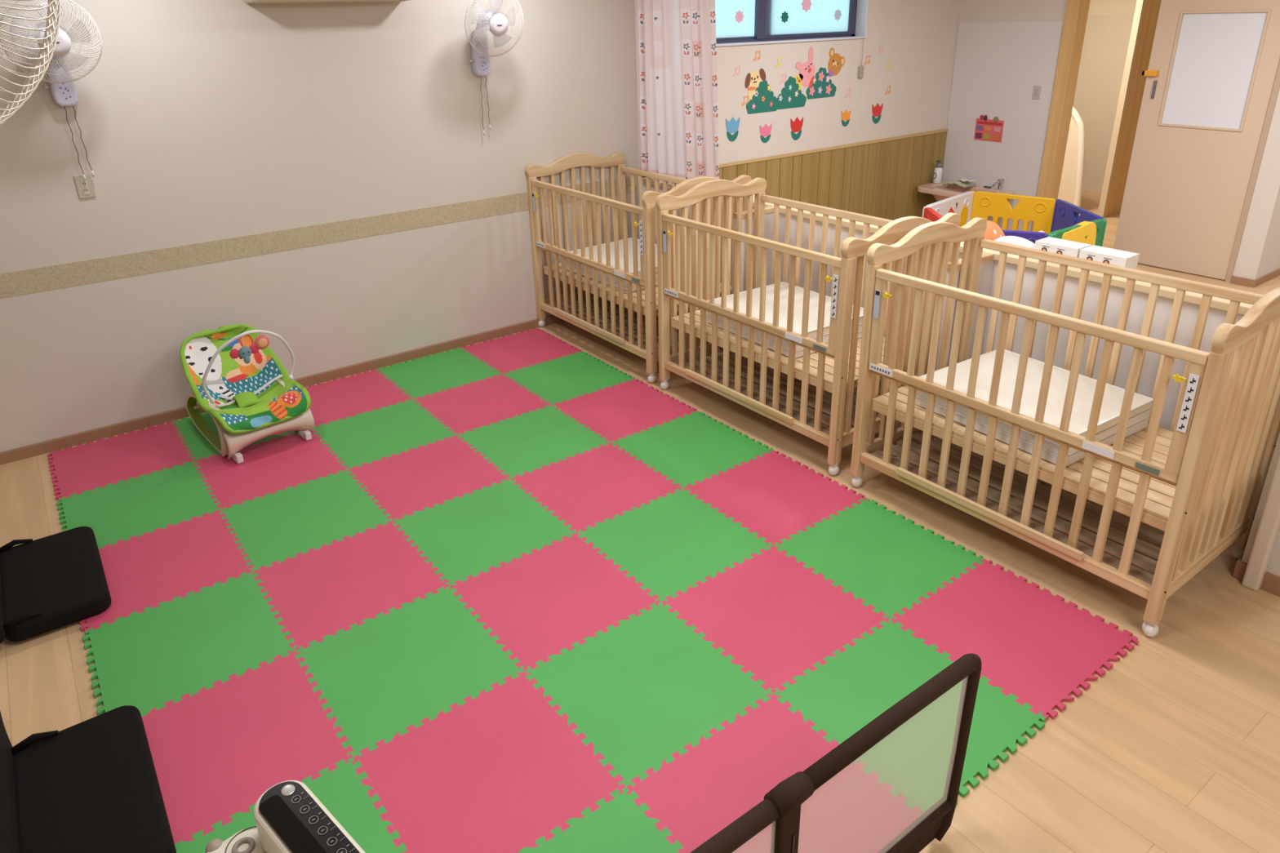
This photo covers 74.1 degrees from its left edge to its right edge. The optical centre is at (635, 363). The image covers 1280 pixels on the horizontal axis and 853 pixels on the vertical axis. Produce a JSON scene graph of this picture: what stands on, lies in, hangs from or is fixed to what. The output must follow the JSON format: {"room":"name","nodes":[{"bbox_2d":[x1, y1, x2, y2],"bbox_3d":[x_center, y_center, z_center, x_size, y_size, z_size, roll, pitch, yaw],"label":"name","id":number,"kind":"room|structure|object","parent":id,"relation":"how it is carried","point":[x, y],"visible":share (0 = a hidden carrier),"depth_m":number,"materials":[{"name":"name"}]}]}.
{"room":"children's room","nodes":[
{"label":"children's room","id":0,"kind":"room"},
{"bbox_2d":[0,0,961,452],"bbox_3d":[-0.606,-1.599,5.887,9.350,2.700,0.150,-17,27,-33],"label":"wall","id":1,"kind":"structure","parent":0,"point":[198,121],"depth_m":4.97,"materials":[{"name":"beige paint"}]},
{"bbox_2d":[0,0,102,180],"bbox_3d":[-2.705,-1.284,4.022,0.391,0.862,0.338,-17,27,-33],"label":"wall fan","id":2,"kind":"object","parent":1,"relation":"attached to","point":[61,82],"visible":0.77,"depth_m":3.90,"materials":[{"name":"grey plastic"}]},
{"bbox_2d":[73,173,96,199],"bbox_3d":[-2.803,-0.900,4.315,0.074,0.116,0.011,-17,27,-33],"label":"socket plate","id":3,"kind":"object","parent":1,"relation":"attached to","point":[85,188],"visible":1,"depth_m":4.31,"materials":[{"name":"beige plastic"}]},
{"bbox_2d":[80,178,89,195],"bbox_3d":[-2.801,-0.900,4.313,0.024,0.080,0.004,-17,27,-33],"label":"outlet","id":4,"kind":"object","parent":3,"relation":"attached to","point":[84,184],"depth_m":4.31,"materials":[{"name":"beige plastic"}]},
{"bbox_2d":[0,301,618,465],"bbox_3d":[-2.078,0.120,5.276,5.280,0.060,0.026,-17,27,-33],"label":"baseboard","id":5,"kind":"structure","parent":1,"relation":"attached to","point":[33,450],"depth_m":5.29,"materials":[{"name":"brown wood"}]},
{"bbox_2d":[0,174,637,297],"bbox_3d":[-2.107,-0.709,4.945,5.280,0.122,0.002,-17,27,-33],"label":"trim","id":6,"kind":"structure","parent":1,"relation":"attached to","point":[90,271],"depth_m":4.89,"materials":[{"name":"wood"}]},
{"bbox_2d":[243,0,408,3],"bbox_3d":[-1.674,-2.124,4.622,0.900,0.284,0.175,-17,27,-33],"label":"air conditioner","id":7,"kind":"object","parent":1,"relation":"attached to","point":[245,1],"visible":1,"depth_m":4.54,"materials":[{"name":"beige plastic"}]},
{"bbox_2d":[464,0,524,134],"bbox_3d":[-0.891,-1.847,5.238,0.391,0.864,0.337,-17,27,-33],"label":"wall fan","id":8,"kind":"object","parent":1,"relation":"attached to","point":[497,23],"visible":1,"depth_m":5.10,"materials":[{"name":"grey plastic"}]},
{"bbox_2d":[635,0,719,184],"bbox_3d":[0.275,-2.024,5.699,0.062,1.656,0.922,-17,27,-32],"label":"curtain","id":9,"kind":"object","parent":1,"relation":"hanging from","point":[677,117],"visible":0.91,"depth_m":5.76,"materials":[{"name":"white fabric"}]},
{"bbox_2d":[725,117,739,141],"bbox_3d":[0.779,-1.872,6.774,0.149,0.192,0.002,-17,27,-33],"label":"sticker","id":10,"kind":"object","parent":1,"relation":"attached to","point":[732,126],"visible":1,"depth_m":6.77,"materials":[{"name":"blue paper"}]},
{"bbox_2d":[733,65,740,76],"bbox_3d":[0.793,-2.285,6.624,0.076,0.078,0.002,-17,27,-33],"label":"sticker","id":11,"kind":"object","parent":1,"relation":"attached to","point":[738,73],"visible":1,"depth_m":6.63,"materials":[{"name":"pink paper"}]},
{"bbox_2d":[741,94,748,106],"bbox_3d":[0.877,-2.099,6.763,0.076,0.078,0.002,-17,27,-33],"label":"sticker","id":12,"kind":"object","parent":1,"relation":"attached to","point":[746,102],"visible":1,"depth_m":6.76,"materials":[{"name":"orange paper"}]},
{"bbox_2d":[745,68,765,99],"bbox_3d":[0.962,-2.230,6.775,0.223,0.240,0.007,-17,27,-33],"label":"sticker","id":13,"kind":"object","parent":1,"relation":"attached to","point":[753,79],"visible":1,"depth_m":6.76,"materials":[{"name":"brown paper"}]},
{"bbox_2d":[753,50,760,61],"bbox_3d":[0.962,-2.433,6.700,0.076,0.078,0.002,-17,27,-33],"label":"sticker","id":14,"kind":"object","parent":1,"relation":"attached to","point":[758,57],"visible":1,"depth_m":6.70,"materials":[{"name":"orange paper"}]},
{"bbox_2d":[746,80,777,114],"bbox_3d":[1.035,-2.162,6.861,0.365,0.251,0.005,-17,27,-33],"label":"sticker","id":15,"kind":"object","parent":1,"relation":"attached to","point":[763,100],"visible":1,"depth_m":6.86,"materials":[{"name":"teal paper"}]},
{"bbox_2d":[760,123,772,142],"bbox_3d":[1.078,-1.901,6.998,0.140,0.154,0.002,-17,27,-33],"label":"sticker","id":16,"kind":"object","parent":1,"relation":"attached to","point":[766,131],"visible":1,"depth_m":7.00,"materials":[{"name":"pink paper"}]},
{"bbox_2d":[774,56,782,66],"bbox_3d":[1.159,-2.438,6.854,0.076,0.078,0.002,-17,27,-33],"label":"sticker","id":17,"kind":"object","parent":1,"relation":"attached to","point":[780,64],"visible":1,"depth_m":6.86,"materials":[{"name":"yellow paper"}]},
{"bbox_2d":[779,72,786,83],"bbox_3d":[1.210,-2.333,6.935,0.076,0.078,0.002,-17,27,-33],"label":"sticker","id":18,"kind":"object","parent":1,"relation":"attached to","point":[784,80],"visible":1,"depth_m":6.94,"materials":[{"name":"pink paper"}]},
{"bbox_2d":[775,75,806,109],"bbox_3d":[1.300,-2.252,7.035,0.364,0.254,0.005,-17,27,-33],"label":"sticker","id":19,"kind":"object","parent":1,"relation":"attached to","point":[789,97],"visible":1,"depth_m":7.03,"materials":[{"name":"teal paper"}]},
{"bbox_2d":[715,0,868,46],"bbox_3d":[1.079,-2.843,6.723,2.175,0.562,0.170,-17,27,-33],"label":"window","id":20,"kind":"structure","parent":1,"relation":"in","point":[762,23],"depth_m":6.91,"materials":[{"name":"blue glass"}]},
{"bbox_2d":[734,9,743,22],"bbox_3d":[0.816,-2.718,6.639,0.095,0.095,0.001,-17,27,-33],"label":"sticker","id":21,"kind":"object","parent":20,"relation":"attached to","point":[739,16],"visible":1,"depth_m":6.64,"materials":[{"name":"pink paper"}]},
{"bbox_2d":[781,11,788,22],"bbox_3d":[1.216,-2.815,6.885,0.090,0.090,0.001,-17,27,-33],"label":"sticker","id":22,"kind":"object","parent":20,"relation":"attached to","point":[784,16],"visible":1,"depth_m":6.88,"materials":[{"name":"teal paper"}]},
{"bbox_2d":[801,0,811,12],"bbox_3d":[1.412,-2.963,6.982,0.124,0.124,0.001,-17,27,-33],"label":"sticker","id":23,"kind":"object","parent":20,"relation":"attached to","point":[806,4],"visible":1,"depth_m":6.99,"materials":[{"name":"pink paper"}]},
{"bbox_2d":[834,8,841,20],"bbox_3d":[1.728,-2.974,7.228,0.095,0.095,0.001,-17,27,-33],"label":"sticker","id":24,"kind":"object","parent":20,"relation":"attached to","point":[837,14],"visible":1,"depth_m":7.23,"materials":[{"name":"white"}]},
{"bbox_2d":[857,42,864,77],"bbox_3d":[1.978,-2.665,7.392,0.046,0.325,0.028,-17,27,-33],"label":"blind cord","id":25,"kind":"object","parent":20,"relation":"hanging from","point":[860,70],"visible":1,"depth_m":7.42,"materials":[{"name":"beige plastic"}]},
{"bbox_2d":[791,116,803,140],"bbox_3d":[1.370,-1.994,7.193,0.154,0.192,0.002,-17,27,-33],"label":"sticker","id":26,"kind":"object","parent":1,"relation":"attached to","point":[796,126],"visible":1,"depth_m":7.19,"materials":[{"name":"red paper"}]},
{"bbox_2d":[795,73,802,90],"bbox_3d":[1.365,-2.329,7.057,0.110,0.160,0.004,-17,27,-33],"label":"sticker","id":27,"kind":"object","parent":1,"relation":"attached to","point":[798,80],"visible":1,"depth_m":7.05,"materials":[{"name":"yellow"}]},
{"bbox_2d":[795,45,815,88],"bbox_3d":[1.418,-2.459,7.046,0.237,0.334,0.008,-17,27,-33],"label":"sticker","id":28,"kind":"object","parent":1,"relation":"attached to","point":[807,69],"visible":1,"depth_m":7.07,"materials":[{"name":"pink paper"}]},
{"bbox_2d":[806,66,836,98],"bbox_3d":[1.590,-2.391,7.211,0.374,0.249,0.005,-17,27,-33],"label":"sticker","id":29,"kind":"object","parent":1,"relation":"attached to","point":[822,86],"visible":1,"depth_m":7.21,"materials":[{"name":"teal paper"}]},
{"bbox_2d":[808,85,814,96],"bbox_3d":[1.499,-2.306,7.170,0.068,0.083,0.003,-17,27,-33],"label":"flower","id":30,"kind":"object","parent":29,"relation":"on","point":[811,91],"depth_m":7.17,"materials":[{"name":"pink paper"}]},
{"bbox_2d":[818,71,824,81],"bbox_3d":[1.580,-2.433,7.185,0.072,0.088,0.003,-17,27,-33],"label":"flower","id":31,"kind":"object","parent":29,"relation":"on","point":[821,73],"depth_m":7.19,"materials":[{"name":"pink paper"}]},
{"bbox_2d":[826,84,831,94],"bbox_3d":[1.665,-2.354,7.282,0.072,0.088,0.003,-17,27,-33],"label":"flower","id":32,"kind":"object","parent":29,"relation":"on","point":[828,86],"depth_m":7.28,"materials":[{"name":"pink paper"}]},
{"bbox_2d":[719,131,946,220],"bbox_3d":[1.589,-1.413,7.588,3.792,0.950,0.012,-17,27,-33],"label":"wainscoting","id":33,"kind":"structure","parent":1,"relation":"attached to","point":[881,180],"depth_m":7.87,"materials":[{"name":"brown wood"}]},
{"bbox_2d":[719,128,948,167],"bbox_3d":[1.579,-1.859,7.401,3.792,0.027,0.020,-17,27,-33],"label":"cap","id":34,"kind":"object","parent":33,"relation":"on","point":[784,155],"visible":0.67,"depth_m":7.47,"materials":[{"name":"brown wood"}]},
{"bbox_2d":[827,47,844,75],"bbox_3d":[1.723,-2.579,7.239,0.206,0.227,0.010,-17,27,-33],"label":"sticker","id":35,"kind":"object","parent":1,"relation":"attached to","point":[836,61],"visible":1,"depth_m":7.24,"materials":[{"name":"orange paper"}]},
{"bbox_2d":[841,109,851,126],"bbox_3d":[1.868,-2.177,7.516,0.130,0.144,0.002,-17,27,-33],"label":"sticker","id":36,"kind":"object","parent":1,"relation":"attached to","point":[846,116],"visible":1,"depth_m":7.52,"materials":[{"name":"orange paper"}]},
{"bbox_2d":[844,88,851,97],"bbox_3d":[1.869,-2.375,7.440,0.076,0.078,0.002,-17,27,-33],"label":"sticker","id":37,"kind":"object","parent":1,"relation":"attached to","point":[849,95],"visible":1,"depth_m":7.44,"materials":[{"name":"pink paper"}]},
{"bbox_2d":[864,54,870,64],"bbox_3d":[2.043,-2.673,7.461,0.076,0.078,0.002,-17,27,-33],"label":"sticker","id":38,"kind":"object","parent":1,"relation":"attached to","point":[868,61],"visible":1,"depth_m":7.46,"materials":[{"name":"orange paper"}]},
{"bbox_2d":[871,102,883,123],"bbox_3d":[2.209,-2.286,7.743,0.149,0.182,0.002,-17,27,-33],"label":"sticker","id":39,"kind":"object","parent":1,"relation":"attached to","point":[877,110],"visible":1,"depth_m":7.74,"materials":[{"name":"red paper"}]},
{"bbox_2d":[877,44,883,53],"bbox_3d":[2.178,-2.791,7.522,0.076,0.078,0.002,-17,27,-33],"label":"sticker","id":40,"kind":"object","parent":1,"relation":"attached to","point":[882,51],"visible":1,"depth_m":7.53,"materials":[{"name":"pink paper"}]},
{"bbox_2d":[885,59,891,68],"bbox_3d":[2.284,-2.700,7.641,0.076,0.078,0.002,-17,27,-33],"label":"sticker","id":41,"kind":"object","parent":1,"relation":"attached to","point":[886,67],"visible":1,"depth_m":7.64,"materials":[{"name":"yellow"}]},
{"bbox_2d":[942,20,1063,231],"bbox_3d":[3.407,-2.194,8.044,0.006,1.955,1.022,-17,27,-33],"label":"wall","id":42,"kind":"structure","parent":1,"relation":"attached to","point":[998,64],"depth_m":7.91,"materials":[{"name":"white paint"}]},
{"bbox_2d":[0,190,1279,852],"bbox_3d":[2.465,0.277,4.801,12.200,0.100,7.100,-17,27,-33],"label":"floor","id":43,"kind":"structure","parent":0,"point":[1175,748],"depth_m":2.81,"materials":[{"name":"brown wood"}]},
{"bbox_2d":[47,328,1138,852],"bbox_3d":[-0.675,0.730,3.761,3.021,0.012,4.221,-17,27,-33],"label":"foam mat","id":44,"kind":"object","parent":43,"relation":"on","point":[498,771],"depth_m":3.14,"materials":[{"name":"multicoloured rubber"}]},
{"bbox_2d":[0,526,111,643],"bbox_3d":[-2.387,0.687,3.317,0.425,0.490,0.710,-17,27,-33],"label":"chair","id":45,"kind":"object","parent":44,"relation":"on","point":[52,582],"visible":1,"depth_m":3.33,"materials":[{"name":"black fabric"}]},
{"bbox_2d":[0,705,176,852],"bbox_3d":[-1.592,1.078,2.312,0.425,0.490,0.750,-17,27,-33],"label":"chair","id":46,"kind":"object","parent":44,"relation":"on","point":[91,785],"visible":1,"depth_m":2.41,"materials":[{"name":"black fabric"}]},
{"bbox_2d":[179,324,314,463],"bbox_3d":[-2.134,0.063,4.585,0.490,0.666,0.736,-20,29,-38],"label":"baby rocker","id":47,"kind":"object","parent":44,"relation":"on","point":[233,373],"visible":1,"depth_m":4.57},
{"bbox_2d":[524,151,751,382],"bbox_3d":[-0.004,-0.727,5.690,0.824,1.205,1.379,-17,27,-33],"label":"cot","id":48,"kind":"object","parent":43,"relation":"on","point":[642,302],"visible":0.77,"depth_m":5.53,"materials":[{"name":"brown wood"}]},
{"bbox_2d":[561,297,644,328],"bbox_3d":[0.007,-0.299,5.867,0.696,0.020,1.245,-17,27,-33],"label":"shelf","id":49,"kind":"object","parent":48,"relation":"attached to","point":[617,317],"depth_m":5.94,"materials":[{"name":"brown wood"}]},
{"bbox_2d":[566,237,657,291],"bbox_3d":[-0.030,-0.686,5.806,0.605,0.130,0.718,-18,28,-35],"label":"mattress","id":50,"kind":"object","parent":48,"relation":"on","point":[630,239],"visible":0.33,"depth_m":5.74,"materials":[{"name":"white fabric"}]},
{"bbox_2d":[655,177,960,475],"bbox_3d":[0.858,-0.302,4.600,0.824,1.205,1.379,-17,27,-33],"label":"cot","id":51,"kind":"object","parent":43,"relation":"on","point":[833,370],"visible":0.8,"depth_m":4.45,"materials":[{"name":"brown wood"}]},
{"bbox_2d":[686,352,801,395],"bbox_3d":[0.869,0.126,4.777,0.696,0.020,1.245,-17,27,-33],"label":"shelf","id":52,"kind":"object","parent":51,"relation":"attached to","point":[797,383],"depth_m":4.87,"materials":[{"name":"brown wood"}]},
{"bbox_2d":[706,281,863,358],"bbox_3d":[0.845,-0.255,4.699,0.605,0.130,0.718,-16,26,-31],"label":"mattress","id":53,"kind":"object","parent":51,"relation":"on","point":[798,292],"visible":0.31,"depth_m":4.61,"materials":[{"name":"white fabric"}]},
{"bbox_2d":[690,653,981,852],"bbox_3d":[0.262,1.165,1.808,1.491,0.615,0.056,-17,27,-33],"label":"safety gate","id":54,"kind":"object","parent":43,"relation":"on","point":[780,806],"visible":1,"depth_m":1.89,"materials":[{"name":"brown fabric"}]},
{"bbox_2d":[642,182,1244,431],"bbox_3d":[1.408,-0.333,4.998,0.170,0.932,4.306,-17,27,-33],"label":"wall","id":55,"kind":"structure","parent":43,"relation":"on","point":[1189,312],"depth_m":3.90,"materials":[{"name":"white paint"}]},
{"bbox_2d":[732,205,773,358],"bbox_3d":[0.758,-0.506,5.423,0.330,0.962,0.058,-17,27,-33],"label":"trim","id":56,"kind":"structure","parent":55,"relation":"attached to","point":[769,211],"depth_m":5.30,"materials":[{"name":"brown wood"}]},
{"bbox_2d":[642,177,1253,315],"bbox_3d":[1.394,-0.779,4.814,0.217,0.034,4.306,-17,27,-33],"label":"cap","id":57,"kind":"object","parent":55,"relation":"on","point":[1217,303],"visible":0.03,"depth_m":3.86,"materials":[{"name":"brown wood"}]},
{"bbox_2d":[993,235,1035,248],"bbox_3d":[1.885,-0.599,4.214,0.130,0.063,0.210,-17,27,-33],"label":"pack","id":58,"kind":"object","parent":57,"relation":"on","point":[1014,240],"visible":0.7,"depth_m":4.17,"materials":[{"name":"white plastic"}]},
{"bbox_2d":[1034,236,1091,257],"bbox_3d":[2.035,-0.540,4.043,0.122,0.075,0.210,-17,27,-33],"label":"carton","id":59,"kind":"object","parent":57,"relation":"on","point":[1071,248],"visible":0.62,"depth_m":4.01,"materials":[{"name":"white cardboard"}]},
{"bbox_2d":[1041,245,1064,254],"bbox_3d":[1.983,-0.523,4.018,0.002,0.052,0.121,-17,27,-33],"label":"print","id":60,"kind":"object","parent":59,"relation":"attached to","point":[1055,249],"depth_m":4.01,"materials":[{"name":"white"}]},
{"bbox_2d":[1078,244,1139,269],"bbox_3d":[2.165,-0.476,3.880,0.122,0.075,0.210,-17,27,-33],"label":"carton","id":61,"kind":"object","parent":57,"relation":"on","point":[1095,253],"visible":0.57,"depth_m":3.83,"materials":[{"name":"white cardboard"}]},
{"bbox_2d":[1086,254,1111,263],"bbox_3d":[2.112,-0.459,3.854,0.002,0.052,0.121,-17,27,-33],"label":"print","id":62,"kind":"object","parent":61,"relation":"attached to","point":[1107,259],"depth_m":3.84,"materials":[{"name":"white"}]},
{"bbox_2d":[933,252,994,441],"bbox_3d":[1.648,-0.068,4.298,0.330,0.962,0.058,-17,27,-33],"label":"trim","id":63,"kind":"structure","parent":55,"relation":"attached to","point":[987,264],"depth_m":4.19,"materials":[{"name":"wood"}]},
{"bbox_2d":[917,178,1013,201],"bbox_3d":[3.176,-1.516,8.225,0.500,0.557,0.790,-17,27,-33],"label":"washbasin","id":64,"kind":"object","parent":43,"relation":"on","point":[940,192],"visible":0.41,"depth_m":8.18,"materials":[{"name":"beige"}]},
{"bbox_2d":[932,160,942,183],"bbox_3d":[3.005,-1.903,8.405,0.084,0.222,0.080,-17,27,-33],"label":"soap bottle","id":65,"kind":"object","parent":64,"relation":"on","point":[938,171],"visible":1,"depth_m":8.38,"materials":[{"name":"white plastic"}]},
{"bbox_2d":[942,177,976,188],"bbox_3d":[3.171,-1.762,8.244,0.196,0.080,0.281,-17,27,-33],"label":"hand towel","id":66,"kind":"object","parent":64,"relation":"on","point":[964,183],"visible":1,"depth_m":8.19,"materials":[{"name":"beige fabric"}]},
{"bbox_2d":[992,178,1004,189],"bbox_3d":[3.439,-1.694,8.036,0.154,0.097,0.032,-17,27,-33],"label":"tap","id":67,"kind":"object","parent":64,"relation":"on","point":[999,187],"depth_m":8.04,"materials":[{"name":"silver metal"}]},
{"bbox_2d":[984,220,1004,240],"bbox_3d":[2.356,-0.596,5.788,0.370,0.770,0.370,-17,27,-33],"label":"toy","id":68,"kind":"object","parent":43,"relation":"on","point":[993,232],"visible":0.06,"depth_m":5.58,"materials":[{"name":"orange plastic"}]},
{"bbox_2d":[921,191,1106,246],"bbox_3d":[2.892,-0.919,6.750,1.508,0.609,1.312,-17,27,-33],"label":"playpen","id":69,"kind":"object","parent":43,"relation":"on","point":[1060,219],"visible":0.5,"depth_m":7.08,"materials":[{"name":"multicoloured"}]},
{"bbox_2d":[947,207,954,213],"bbox_3d":[2.662,-1.196,7.186,0.180,0.260,0.003,-22,30,-40],"label":"picture","id":70,"kind":"object","parent":69,"relation":"attached to","point":[949,209],"depth_m":7.15,"materials":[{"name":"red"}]},
{"bbox_2d":[960,204,968,226],"bbox_3d":[2.854,-1.272,7.360,0.140,0.220,0.003,-22,30,-40],"label":"picture","id":71,"kind":"object","parent":69,"relation":"attached to","point":[963,207],"depth_m":7.35,"materials":[{"name":"orange"}]},
{"bbox_2d":[850,217,1279,637],"bbox_3d":[1.729,0.127,3.500,0.824,1.205,1.379,-17,27,-33],"label":"cot","id":72,"kind":"object","parent":43,"relation":"on","point":[1198,483],"visible":0.95,"depth_m":3.26,"materials":[{"name":"brown wood"}]},
{"bbox_2d":[890,436,1154,575],"bbox_3d":[1.740,0.554,3.676,0.696,0.020,1.245,-17,27,-33],"label":"shelf","id":73,"kind":"object","parent":72,"relation":"attached to","point":[1043,488],"depth_m":3.53,"materials":[{"name":"brown wood"}]},
{"bbox_2d":[915,349,1153,466],"bbox_3d":[1.681,0.165,3.622,0.605,0.130,0.718,-15,26,-30],"label":"mattress","id":74,"kind":"object","parent":72,"relation":"on","point":[1113,397],"visible":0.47,"depth_m":3.50,"materials":[{"name":"white fabric"}]},
{"bbox_2d":[1057,106,1085,207],"bbox_3d":[4.502,-2.328,9.299,0.068,1.194,0.967,-17,27,-33],"label":"wall","id":75,"kind":"structure","parent":43,"relation":"on","point":[1070,190],"depth_m":9.07,"materials":[{"name":"beige paint"}]},
{"bbox_3d":[-0.573,1.549,1.762,0.621,0.012,0.621,-17,27,-33],"label":"tile","id":76,"kind":"structure","parent":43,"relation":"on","visible":0},
{"bbox_2d":[204,780,364,852],"bbox_3d":[-0.741,1.242,1.799,0.467,0.535,0.330,18,29,39],"label":"control panel","id":77,"kind":"object","parent":76,"relation":"on","point":[289,818],"visible":1,"depth_m":1.79,"materials":[{"name":"beige"}]},
{"bbox_2d":[959,0,1279,279],"bbox_3d":[5.019,-2.696,8.179,2.980,2.700,3.325,-17,27,-33],"label":"wall","id":78,"kind":"structure","parent":0,"point":[1259,251],"depth_m":6.63,"materials":[{"name":"white paint"}]},
{"bbox_2d":[973,115,1004,142],"bbox_3d":[3.365,-2.239,8.067,0.012,0.238,0.292,-17,27,-33],"label":"poster","id":79,"kind":"object","parent":78,"relation":"attached to","point":[987,130],"visible":1,"depth_m":8.07,"materials":[{"name":"red paper"}]},
{"bbox_2d":[975,132,982,138],"bbox_3d":[3.311,-2.198,8.170,0.001,0.052,0.067,-17,27,-33],"label":"picture","id":80,"kind":"object","parent":79,"relation":"attached to","point":[978,135],"depth_m":8.17,"materials":[{"name":"purple paper"}]},
{"bbox_2d":[976,124,982,130],"bbox_3d":[3.310,-2.265,8.143,0.001,0.047,0.067,-17,27,-33],"label":"picture","id":81,"kind":"object","parent":79,"relation":"attached to","point":[979,127],"depth_m":8.14,"materials":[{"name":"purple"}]},
{"bbox_2d":[983,133,990,139],"bbox_3d":[3.362,-2.171,8.101,0.001,0.052,0.067,-17,27,-33],"label":"picture","id":82,"kind":"object","parent":79,"relation":"attached to","point":[986,135],"depth_m":8.10,"materials":[{"name":"yellow paper"}]},
{"bbox_2d":[984,125,991,131],"bbox_3d":[3.362,-2.238,8.074,0.001,0.047,0.067,-17,27,-33],"label":"picture","id":83,"kind":"object","parent":79,"relation":"attached to","point":[987,128],"depth_m":8.07,"materials":[{"name":"orange paper"}]},
{"bbox_2d":[992,133,999,140],"bbox_3d":[3.420,-2.141,8.025,0.001,0.052,0.067,-17,27,-33],"label":"picture","id":84,"kind":"object","parent":79,"relation":"attached to","point":[995,136],"depth_m":8.02,"materials":[{"name":"brown paper"}]},
{"bbox_2d":[994,126,1000,132],"bbox_3d":[3.419,-2.208,7.998,0.001,0.047,0.067,-17,27,-33],"label":"picture","id":85,"kind":"object","parent":79,"relation":"attached to","point":[997,129],"depth_m":8.00,"materials":[{"name":"pink paper"}]},
{"bbox_2d":[1031,85,1041,99],"bbox_3d":[3.609,-2.437,7.619,0.011,0.116,0.070,-17,27,-33],"label":"light switch","id":86,"kind":"object","parent":78,"relation":"attached to","point":[1037,89],"visible":1,"depth_m":7.61,"materials":[{"name":"grey plastic"}]},
{"bbox_2d":[1031,0,1090,231],"bbox_3d":[4.254,-2.000,6.998,0.170,2.350,1.645,-17,27,-33],"label":"door frame","id":87,"kind":"structure","parent":78,"relation":"attached to","point":[1076,14],"depth_m":7.47,"materials":[{"name":"brown wood"}]},
{"bbox_2d":[1072,14,1133,192],"bbox_3d":[4.993,-2.349,8.310,2.650,1.960,3.100,-17,27,-33],"label":"wall","id":88,"kind":"structure","parent":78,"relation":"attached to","point":[1107,37],"depth_m":9.80,"materials":[{"name":"beige paint"}]},
{"bbox_2d":[1097,0,1161,217],"bbox_3d":[5.295,-2.755,8.764,1.075,2.350,0.060,-17,27,-33],"label":"door frame","id":89,"kind":"structure","parent":78,"relation":"in","point":[1146,11],"depth_m":8.55,"materials":[{"name":"brown wood"}]},
{"bbox_2d":[1113,0,1279,283],"bbox_3d":[4.447,-1.853,6.693,0.089,2.300,0.969,-17,27,-33],"label":"door","id":90,"kind":"structure","parent":78,"relation":"in","point":[1212,82],"depth_m":6.68,"materials":[{"name":"beige wood"}]},
{"bbox_2d":[1230,268,1279,287],"bbox_3d":[5.950,-0.997,7.457,2.894,0.060,0.168,-17,27,-33],"label":"baseboard","id":91,"kind":"structure","parent":78,"relation":"attached to","point":[1234,279],"depth_m":6.69,"materials":[{"name":"brown wood"}]},
{"bbox_2d":[1241,432,1279,577],"bbox_3d":[2.696,-0.492,2.976,0.828,2.700,0.138,-17,27,-33],"label":"wall","id":92,"kind":"structure","parent":0,"point":[1273,565],"depth_m":3.19,"materials":[{"name":"beige paper"}]},
{"bbox_2d":[1232,555,1279,596],"bbox_3d":[2.732,0.720,3.477,0.860,0.075,0.162,-17,27,-33],"label":"baseboard","id":93,"kind":"structure","parent":92,"relation":"attached to","point":[1270,583],"depth_m":3.23,"materials":[{"name":"brown wood"}]},
{"bbox_2d":[1241,457,1279,591],"bbox_3d":[2.336,-0.389,2.748,0.047,2.700,0.053,-17,27,-33],"label":"trim","id":94,"kind":"structure","parent":92,"relation":"attached to","point":[1269,524],"depth_m":3.16,"materials":[{"name":"beige wood"}]},
{"bbox_3d":[2.365,-2.326,3.774,12.200,0.100,7.200,-17,27,-33],"label":"ceiling","id":95,"kind":"structure","parent":0,"visible":0},
{"bbox_2d":[0,0,61,124],"bbox_3d":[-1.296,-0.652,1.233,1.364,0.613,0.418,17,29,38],"label":"wall fan","id":96,"kind":"object","parent":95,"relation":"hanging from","point":[51,31],"visible":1,"depth_m":1.08,"materials":[{"name":"beige plastic"}]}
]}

